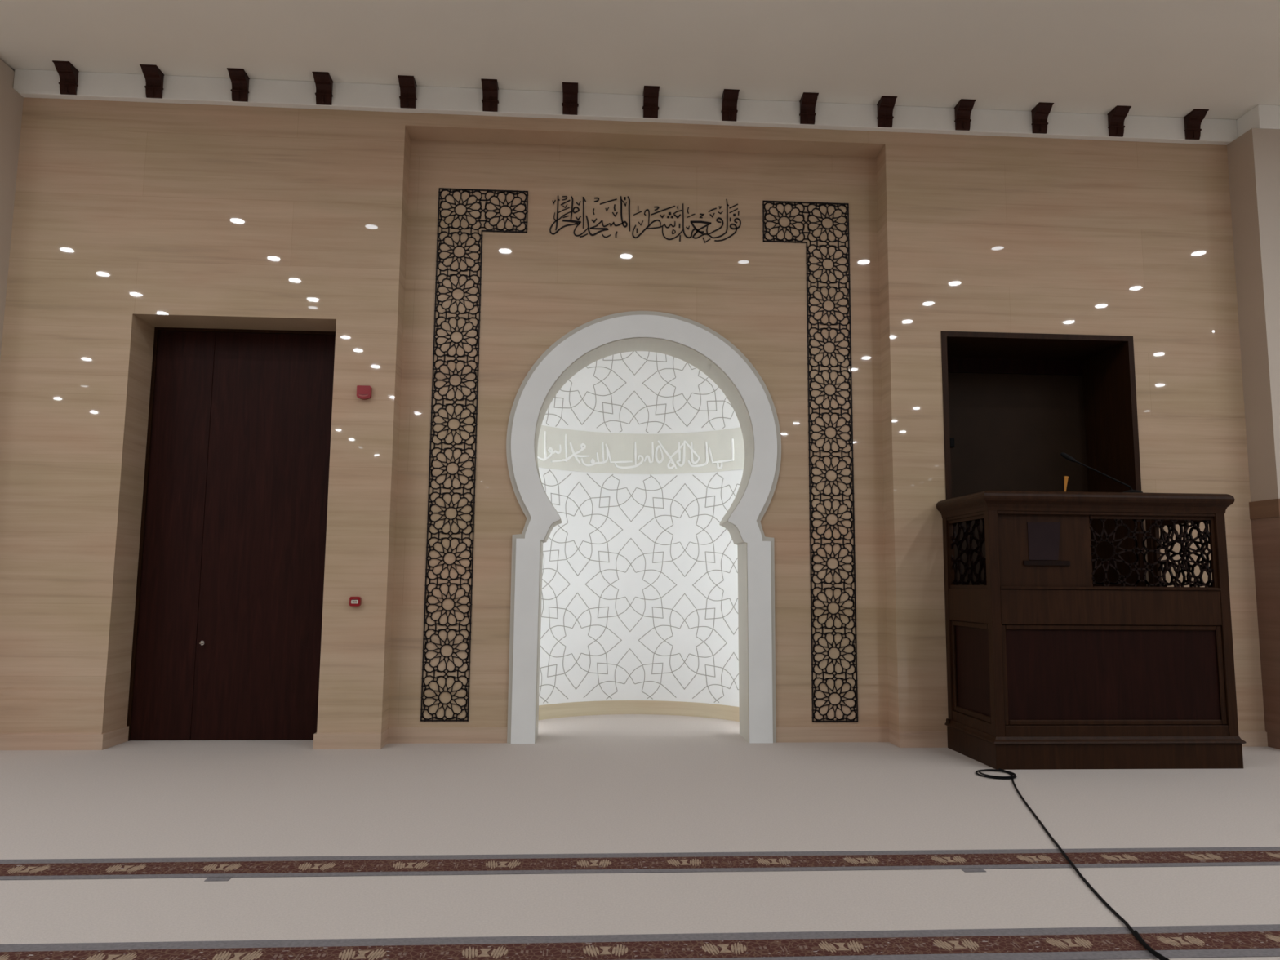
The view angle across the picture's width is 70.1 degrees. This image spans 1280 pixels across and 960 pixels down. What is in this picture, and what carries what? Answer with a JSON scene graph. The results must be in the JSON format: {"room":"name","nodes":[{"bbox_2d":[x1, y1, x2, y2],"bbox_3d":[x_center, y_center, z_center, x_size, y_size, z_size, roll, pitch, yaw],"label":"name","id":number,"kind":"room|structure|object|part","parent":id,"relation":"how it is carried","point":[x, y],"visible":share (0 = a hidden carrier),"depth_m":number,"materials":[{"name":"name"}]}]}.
{"room":"mosque","nodes":[
{"label":"mosque","id":0,"kind":"room"},
{"bbox_2d":[0,77,23,358],"bbox_3d":[-12.066,-0.719,8.505,11.950,6.250,1.270,1,-6,-4],"label":"wall","id":1,"kind":"structure","parent":0,"point":[11,101],"depth_m":8.72,"materials":[{"name":"beige paint"}]},
{"bbox_2d":[0,97,1265,733],"bbox_3d":[0.047,-0.513,9.443,12.350,6.250,0.900,1,-6,-4],"label":"wall","id":2,"kind":"structure","parent":0,"point":[131,220],"depth_m":9.01,"materials":[{"name":"beige wood"}]},
{"bbox_2d":[52,60,79,94],"bbox_3d":[-5.580,-3.900,8.844,0.169,0.246,0.174,1,-6,-4],"label":"corbel","id":3,"kind":"object","parent":2,"relation":"attached to","point":[68,73],"visible":1,"depth_m":8.88,"materials":[{"name":"brown wood"}]},
{"bbox_3d":[-5.584,-3.865,8.900,0.169,0.020,0.042,1,-6,-4],"label":"bead moulding","id":4,"kind":"part","parent":3,"relation":"part of","materials":[{"name":"brown wood"}]},
{"bbox_2d":[139,64,164,98],"bbox_3d":[-4.768,-3.888,8.894,0.169,0.246,0.174,1,-6,-4],"label":"corbel","id":5,"kind":"object","parent":2,"relation":"attached to","point":[153,76],"visible":1,"depth_m":8.93,"materials":[{"name":"brown wood"}]},
{"bbox_3d":[-4.772,-3.852,8.950,0.169,0.020,0.042,1,-6,-4],"label":"bead moulding","id":6,"kind":"part","parent":5,"relation":"part of","materials":[{"name":"brown wood"}]},
{"bbox_2d":[126,327,335,741],"bbox_3d":[-3.982,0.502,9.127,2.130,4.095,0.188,1,-6,-4],"label":"door","id":7,"kind":"structure","parent":2,"relation":"in","point":[227,632],"depth_m":9.09,"materials":[{"name":"brown wood"}]},
{"bbox_2d":[226,67,249,102],"bbox_3d":[-3.948,-3.875,8.945,0.169,0.246,0.174,1,-6,-4],"label":"corbel","id":8,"kind":"object","parent":2,"relation":"attached to","point":[239,78],"visible":1,"depth_m":8.98,"materials":[{"name":"brown wood"}]},
{"bbox_3d":[-3.952,-3.840,9.001,0.169,0.020,0.042,1,-6,-4],"label":"bead moulding","id":9,"kind":"part","parent":8,"relation":"part of","materials":[{"name":"brown wood"}]},
{"bbox_2d":[311,71,333,105],"bbox_3d":[-3.135,-3.863,8.995,0.169,0.246,0.174,1,-6,-4],"label":"corbel","id":10,"kind":"object","parent":2,"relation":"attached to","point":[323,81],"visible":1,"depth_m":9.04,"materials":[{"name":"brown wood"}]},
{"bbox_3d":[-3.139,-3.827,9.052,0.169,0.020,0.042,1,-6,-4],"label":"bead moulding","id":11,"kind":"part","parent":10,"relation":"part of","materials":[{"name":"brown wood"}]},
{"bbox_2d":[349,596,360,606],"bbox_3d":[-2.687,1.145,8.602,0.097,0.088,0.049,1,-6,-4],"label":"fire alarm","id":12,"kind":"object","parent":2,"relation":"attached to","point":[353,601],"visible":1,"depth_m":8.58,"materials":[{"name":"red plastic"}]},
{"bbox_3d":[-2.686,1.146,8.580,0.064,0.033,0.004,1,-6,-4],"label":"plate","id":13,"kind":"part","parent":12,"relation":"part of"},
{"bbox_2d":[356,385,372,399],"bbox_3d":[-2.670,-0.846,8.825,0.132,0.129,0.054,1,-6,-4],"label":"fire alarm","id":14,"kind":"object","parent":2,"relation":"attached to","point":[363,392],"visible":1,"depth_m":8.80,"materials":[{"name":"red plastic"}]},
{"bbox_2d":[397,75,417,108],"bbox_3d":[-2.313,-3.850,9.047,0.169,0.246,0.174,1,-6,-4],"label":"corbel","id":15,"kind":"object","parent":2,"relation":"attached to","point":[407,84],"visible":1,"depth_m":9.09,"materials":[{"name":"brown wood"}]},
{"bbox_3d":[-2.317,-3.815,9.103,0.169,0.020,0.042,1,-6,-4],"label":"bead moulding","id":16,"kind":"part","parent":15,"relation":"part of","materials":[{"name":"brown wood"}]},
{"bbox_2d":[480,78,498,111],"bbox_3d":[-1.500,-3.838,9.097,0.169,0.246,0.174,1,-6,-4],"label":"corbel","id":17,"kind":"object","parent":2,"relation":"attached to","point":[490,100],"visible":1,"depth_m":9.14,"materials":[{"name":"brown wood"}]},
{"bbox_3d":[-1.504,-3.802,9.153,0.169,0.020,0.042,1,-6,-4],"label":"bead moulding","id":18,"kind":"part","parent":17,"relation":"part of","materials":[{"name":"brown wood"}]},
{"bbox_2d":[561,82,578,115],"bbox_3d":[-0.701,-3.826,9.147,0.169,0.246,0.174,1,-6,-4],"label":"corbel","id":19,"kind":"object","parent":2,"relation":"attached to","point":[570,104],"visible":1,"depth_m":9.19,"materials":[{"name":"brown wood"}]},
{"bbox_3d":[-0.705,-3.790,9.203,0.169,0.020,0.042,1,-6,-4],"label":"bead moulding","id":20,"kind":"part","parent":19,"relation":"part of","materials":[{"name":"brown wood"}]},
{"bbox_2d":[0,726,1267,750],"bbox_3d":[0.030,2.492,8.879,12.338,0.152,0.502,1,-6,-4],"label":"baseboard","id":21,"kind":"structure","parent":2,"relation":"attached to","point":[98,740],"depth_m":8.80,"materials":[{"name":"beige wood"}]},
{"bbox_2d":[0,58,1279,145],"bbox_3d":[-0.039,-3.766,9.608,36.000,0.250,1.290,1,-6,-4],"label":"trim","id":22,"kind":"structure","parent":2,"relation":"attached to","point":[29,83],"depth_m":9.27,"materials":[{"name":"white paint"}]},
{"bbox_2d":[642,85,659,118],"bbox_3d":[0.113,-3.813,9.197,0.169,0.246,0.174,1,-6,-4],"label":"corbel","id":23,"kind":"object","parent":2,"relation":"attached to","point":[651,93],"visible":1,"depth_m":9.24,"materials":[{"name":"brown wood"}]},
{"bbox_3d":[0.109,-3.778,9.254,0.169,0.020,0.042,1,-6,-4],"label":"bead moulding","id":24,"kind":"part","parent":23,"relation":"part of","materials":[{"name":"brown wood"}]},
{"bbox_2d":[720,88,739,121],"bbox_3d":[0.917,-3.801,9.248,0.169,0.246,0.174,1,-6,-4],"label":"corbel","id":25,"kind":"object","parent":2,"relation":"attached to","point":[729,111],"visible":1,"depth_m":9.29,"materials":[{"name":"brown wood"}]},
{"bbox_3d":[0.913,-3.765,9.304,0.169,0.020,0.042,1,-6,-4],"label":"bead moulding","id":26,"kind":"part","parent":25,"relation":"part of","materials":[{"name":"brown wood"}]},
{"bbox_2d":[799,92,818,124],"bbox_3d":[1.725,-3.788,9.298,0.169,0.246,0.174,1,-6,-4],"label":"corbel","id":27,"kind":"object","parent":2,"relation":"attached to","point":[808,100],"visible":1,"depth_m":9.34,"materials":[{"name":"brown wood"}]},
{"bbox_3d":[1.721,-3.753,9.354,0.169,0.020,0.042,1,-6,-4],"label":"bead moulding","id":28,"kind":"part","parent":27,"relation":"part of","materials":[{"name":"brown wood"}]},
{"bbox_2d":[876,95,897,127],"bbox_3d":[2.535,-3.776,9.348,0.169,0.246,0.174,1,-6,-4],"label":"corbel","id":29,"kind":"object","parent":2,"relation":"attached to","point":[886,104],"visible":1,"depth_m":9.39,"materials":[{"name":"brown wood"}]},
{"bbox_3d":[2.531,-3.740,9.404,0.169,0.020,0.042,1,-6,-4],"label":"bead moulding","id":30,"kind":"part","parent":29,"relation":"part of","materials":[{"name":"brown wood"}]},
{"bbox_2d":[954,98,976,130],"bbox_3d":[3.354,-3.764,9.399,0.169,0.246,0.174,1,-6,-4],"label":"corbel","id":31,"kind":"object","parent":2,"relation":"attached to","point":[963,108],"visible":1,"depth_m":9.44,"materials":[{"name":"brown wood"}]},
{"bbox_3d":[3.350,-3.728,9.455,0.169,0.020,0.042,1,-6,-4],"label":"bead moulding","id":32,"kind":"part","parent":31,"relation":"part of","materials":[{"name":"brown wood"}]},
{"bbox_2d":[1031,102,1053,133],"bbox_3d":[4.177,-3.751,9.450,0.169,0.246,0.174,1,-6,-4],"label":"corbel","id":33,"kind":"object","parent":2,"relation":"attached to","point":[1040,113],"visible":1,"depth_m":9.49,"materials":[{"name":"brown wood"}]},
{"bbox_3d":[4.173,-3.715,9.506,0.169,0.020,0.042,1,-6,-4],"label":"bead moulding","id":34,"kind":"part","parent":33,"relation":"part of","materials":[{"name":"brown wood"}]},
{"bbox_2d":[941,330,1146,586],"bbox_3d":[4.031,0.604,9.595,2.225,4.130,0.972,1,-6,-4],"label":"wall niche","id":35,"kind":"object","parent":2,"relation":"in","point":[1013,403],"depth_m":10.07,"materials":[{"name":"brown wood"}]},
{"bbox_2d":[1106,105,1131,137],"bbox_3d":[5.002,-3.738,9.501,0.169,0.246,0.174,1,-6,-4],"label":"corbel","id":36,"kind":"object","parent":2,"relation":"attached to","point":[1117,116],"visible":1,"depth_m":9.54,"materials":[{"name":"brown wood"}]},
{"bbox_3d":[4.997,-3.703,9.558,0.169,0.020,0.042,1,-6,-4],"label":"bead moulding","id":37,"kind":"part","parent":36,"relation":"part of","materials":[{"name":"brown wood"}]},
{"bbox_2d":[1183,108,1208,139],"bbox_3d":[5.835,-3.726,9.553,0.169,0.246,0.174,1,-6,-4],"label":"corbel","id":38,"kind":"object","parent":2,"relation":"attached to","point":[1193,120],"visible":1,"depth_m":9.59,"materials":[{"name":"brown wood"}]},
{"bbox_3d":[5.831,-3.690,9.610,0.169,0.020,0.042,1,-6,-4],"label":"bead moulding","id":39,"kind":"part","parent":38,"relation":"part of","materials":[{"name":"brown wood"}]},
{"bbox_2d":[387,139,888,728],"bbox_3d":[0.035,-0.502,9.541,4.928,6.250,0.500,1,-6,-4],"label":"wall","id":40,"kind":"structure","parent":0,"point":[538,286],"depth_m":9.39,"materials":[{"name":"beige wood"}]},
{"bbox_2d":[420,187,528,721],"bbox_3d":[-1.644,-0.335,9.157,0.929,5.400,0.013,1,-6,-4],"label":"lattice panel","id":41,"kind":"object","parent":40,"relation":"attached to","point":[454,190],"visible":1,"depth_m":9.16,"materials":[{"name":"brown wood"}]},
{"bbox_2d":[538,351,743,706],"bbox_3d":[-0.034,0.355,10.448,3.200,4.750,1.600,1,-6,-4],"label":"wall niche","id":42,"kind":"object","parent":40,"relation":"in","point":[639,601],"visible":0.45,"depth_m":10.96,"materials":[{"name":"white tile"}]},
{"bbox_2d":[538,700,739,721],"bbox_3d":[-0.050,2.629,10.141,3.002,0.162,1.501,1,-6,-4],"label":"baseboard","id":43,"kind":"structure","parent":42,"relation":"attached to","point":[603,707],"depth_m":10.75,"materials":[{"name":"beige stone"}]},
{"bbox_2d":[537,425,744,474],"bbox_3d":[-0.271,-0.383,10.700,2.814,0.500,0.983,2,-7,-17],"label":"inscription band","id":44,"kind":"object","parent":42,"relation":"attached to","point":[561,449],"visible":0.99,"depth_m":11.08,"materials":[{"name":"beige stone"}]},
{"bbox_2d":[506,311,781,743],"bbox_3d":[0.029,0.443,9.409,2.796,4.343,0.559,1,-6,-4],"label":"arch","id":45,"kind":"object","parent":40,"relation":"attached to","point":[690,341],"visible":1,"depth_m":9.21,"materials":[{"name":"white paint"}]},
{"bbox_2d":[549,195,741,243],"bbox_3d":[0.064,-2.736,9.539,2.006,0.489,0.009,1,-6,-4],"label":"calligraphy","id":46,"kind":"object","parent":40,"relation":"attached to","point":[575,222],"visible":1,"depth_m":9.53,"materials":[{"name":"brown metal"}]},
{"bbox_2d":[762,200,857,722],"bbox_3d":[1.736,-0.271,9.365,0.932,5.397,0.013,1,-6,-4],"label":"lattice panel","id":47,"kind":"object","parent":40,"relation":"attached to","point":[808,269],"visible":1,"depth_m":9.39,"materials":[{"name":"brown wood"}]},
{"bbox_2d":[0,714,1279,959],"bbox_3d":[1.290,0.200,-12.743,36.000,0.150,48.900,1,-6,-4],"label":"floor","id":48,"kind":"structure","parent":0,"point":[610,783],"depth_m":5.75,"materials":[{"name":"beige carpet"}]},
{"bbox_2d":[0,924,1279,959],"bbox_3d":[0.229,2.000,3.886,35.900,0.004,0.350,1,-6,-4],"label":"carpet strip","id":49,"kind":"object","parent":48,"relation":"on","point":[1215,940],"visible":1,"depth_m":3.91,"materials":[{"name":"red carpet"}]},
{"bbox_2d":[0,846,1279,881],"bbox_3d":[0.153,2.134,5.071,35.900,0.004,0.410,1,-6,-4],"label":"carpet strip","id":50,"kind":"object","parent":48,"relation":"on","point":[215,868],"visible":1,"depth_m":5.07,"materials":[{"name":"carpet"}]},
{"bbox_2d":[975,768,1169,959],"bbox_3d":[2.628,2.213,5.688,0.312,0.028,4.245,-1,-7,9],"label":"cable","id":51,"kind":"object","parent":48,"relation":"on","point":[1135,934],"visible":1,"depth_m":4.99,"materials":[{"name":"black rubber"}]},
{"bbox_3d":[2.188,1.995,3.865,0.046,0.012,0.429,0,-6,3],"label":"cord","id":52,"kind":"part","parent":51,"relation":"part of","materials":[{"name":"black rubber"}]},
{"bbox_2d":[936,490,1245,769],"bbox_3d":[4.110,1.351,8.459,2.291,2.390,1.088,1,-6,-4],"label":"pulpit","id":53,"kind":"object","parent":48,"relation":"on","point":[1048,668],"visible":1,"depth_m":8.01,"materials":[{"name":"brown wood"}]},
{"bbox_3d":[2.971,2.324,8.774,0.030,0.060,0.060,1,-6,-4],"label":"knob","id":54,"kind":"part","parent":53,"relation":"part of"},
{"bbox_3d":[3.036,1.344,8.897,0.085,2.004,0.085,1,-6,-4],"label":"corner post","id":55,"kind":"part","parent":53,"relation":"part of","materials":[{"name":"brown wood"}]},
{"bbox_3d":[3.052,1.738,8.377,0.025,0.860,0.860,1,-6,-4],"label":"panel moulding","id":56,"kind":"part","parent":53,"relation":"part of","materials":[{"name":"brown wood"}]},
{"bbox_3d":[3.072,1.739,8.378,0.015,0.860,0.860,1,-6,-4],"label":"panel","id":57,"kind":"part","parent":53,"relation":"part of","materials":[{"name":"brown wood"}]},
{"bbox_3d":[3.096,1.238,7.960,0.085,2.004,0.085,1,-6,-4],"label":"corner post","id":58,"kind":"part","parent":53,"relation":"part of","materials":[{"name":"brown wood"}]},
{"bbox_2d":[1026,521,1060,559],"bbox_3d":[3.579,0.540,8.064,0.301,0.340,0.006,1,-6,-4],"label":"display screen","id":59,"kind":"object","parent":53,"relation":"on","point":[1043,537],"visible":1,"depth_m":8.06,"materials":[{"name":"glass"}]},
{"bbox_3d":[3.573,0.635,8.066,0.861,0.658,0.020,1,-6,-4],"label":"solid panel","id":60,"kind":"part","parent":53,"relation":"part of","materials":[{"name":"brown wood"}]},
{"bbox_2d":[1063,475,1068,491],"bbox_3d":[3.832,0.041,8.190,0.045,0.150,0.042,1,-6,-4],"label":"rod","id":61,"kind":"object","parent":53,"relation":"on","point":[1066,477],"visible":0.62,"depth_m":8.18,"materials":[{"name":"gold metal"}]},
{"bbox_3d":[4.112,1.171,8.469,2.163,0.307,0.939,1,-6,-4],"label":"rail","id":62,"kind":"part","parent":53,"relation":"part of","materials":[{"name":"brown wood"}]},
{"bbox_3d":[4.119,0.251,8.584,2.291,0.175,1.088,1,-6,-4],"label":"cornice","id":63,"kind":"part","parent":53,"relation":"part of","materials":[{"name":"brown wood"}]},
{"bbox_3d":[4.104,2.238,8.348,2.163,0.121,0.939,1,-6,-4],"label":"rail","id":64,"kind":"part","parent":53,"relation":"part of","materials":[{"name":"brown wood"}]},
{"bbox_3d":[4.102,2.301,8.362,2.247,0.060,1.066,1,-6,-4],"label":"moulding","id":65,"kind":"part","parent":53,"relation":"part of","materials":[{"name":"brown wood"}]},
{"bbox_2d":[1060,452,1142,493],"bbox_3d":[4.166,-0.064,8.223,0.719,0.370,0.170,1,-6,-4],"label":"microphone","id":66,"kind":"object","parent":53,"relation":"on","point":[1065,455],"visible":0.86,"depth_m":8.23,"materials":[{"name":"black metal"}]},
{"bbox_3d":[4.143,0.956,8.037,2.005,0.022,0.058,1,-6,-4],"label":"sill","id":67,"kind":"part","parent":53,"relation":"part of","materials":[{"name":"brown wood"}]},
{"bbox_3d":[4.135,1.702,7.981,2.005,0.860,0.020,1,-6,-4],"label":"panel","id":68,"kind":"part","parent":53,"relation":"part of","materials":[{"name":"brown wood"}]},
{"bbox_3d":[4.136,1.700,7.960,2.005,0.860,0.022,1,-6,-4],"label":"panel moulding","id":69,"kind":"part","parent":53,"relation":"part of","materials":[{"name":"brown wood"}]},
{"bbox_3d":[5.122,1.376,9.027,0.085,2.004,0.085,1,-6,-4],"label":"corner post","id":70,"kind":"part","parent":53,"relation":"part of","materials":[{"name":"brown wood"}]},
{"bbox_3d":[5.182,1.270,8.089,0.085,2.004,0.085,1,-6,-4],"label":"corner post","id":71,"kind":"part","parent":53,"relation":"part of","materials":[{"name":"brown wood"}]},
{"bbox_2d":[0,0,1279,119],"bbox_3d":[1.408,-6.520,-12.985,36.000,0.150,46.900,1,-6,-4],"label":"ceiling","id":72,"kind":"structure","parent":0,"point":[1156,58],"depth_m":8.43,"materials":[{"name":"white paint"}]},
{"bbox_2d":[1226,128,1279,502],"bbox_3d":[12.059,-0.350,10.005,11.700,6.250,1.270,1,-6,-4],"label":"wall","id":73,"kind":"structure","parent":0,"point":[1253,157],"depth_m":9.28,"materials":[{"name":"beige paint"}]},
{"bbox_2d":[1248,498,1279,749],"bbox_3d":[12.062,1.498,9.330,11.722,2.425,0.395,1,-6,-4],"label":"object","id":74,"kind":"structure","parent":73,"relation":"attached to","point":[1264,515],"depth_m":9.02,"materials":[{"name":"brown wood"}]}
]}

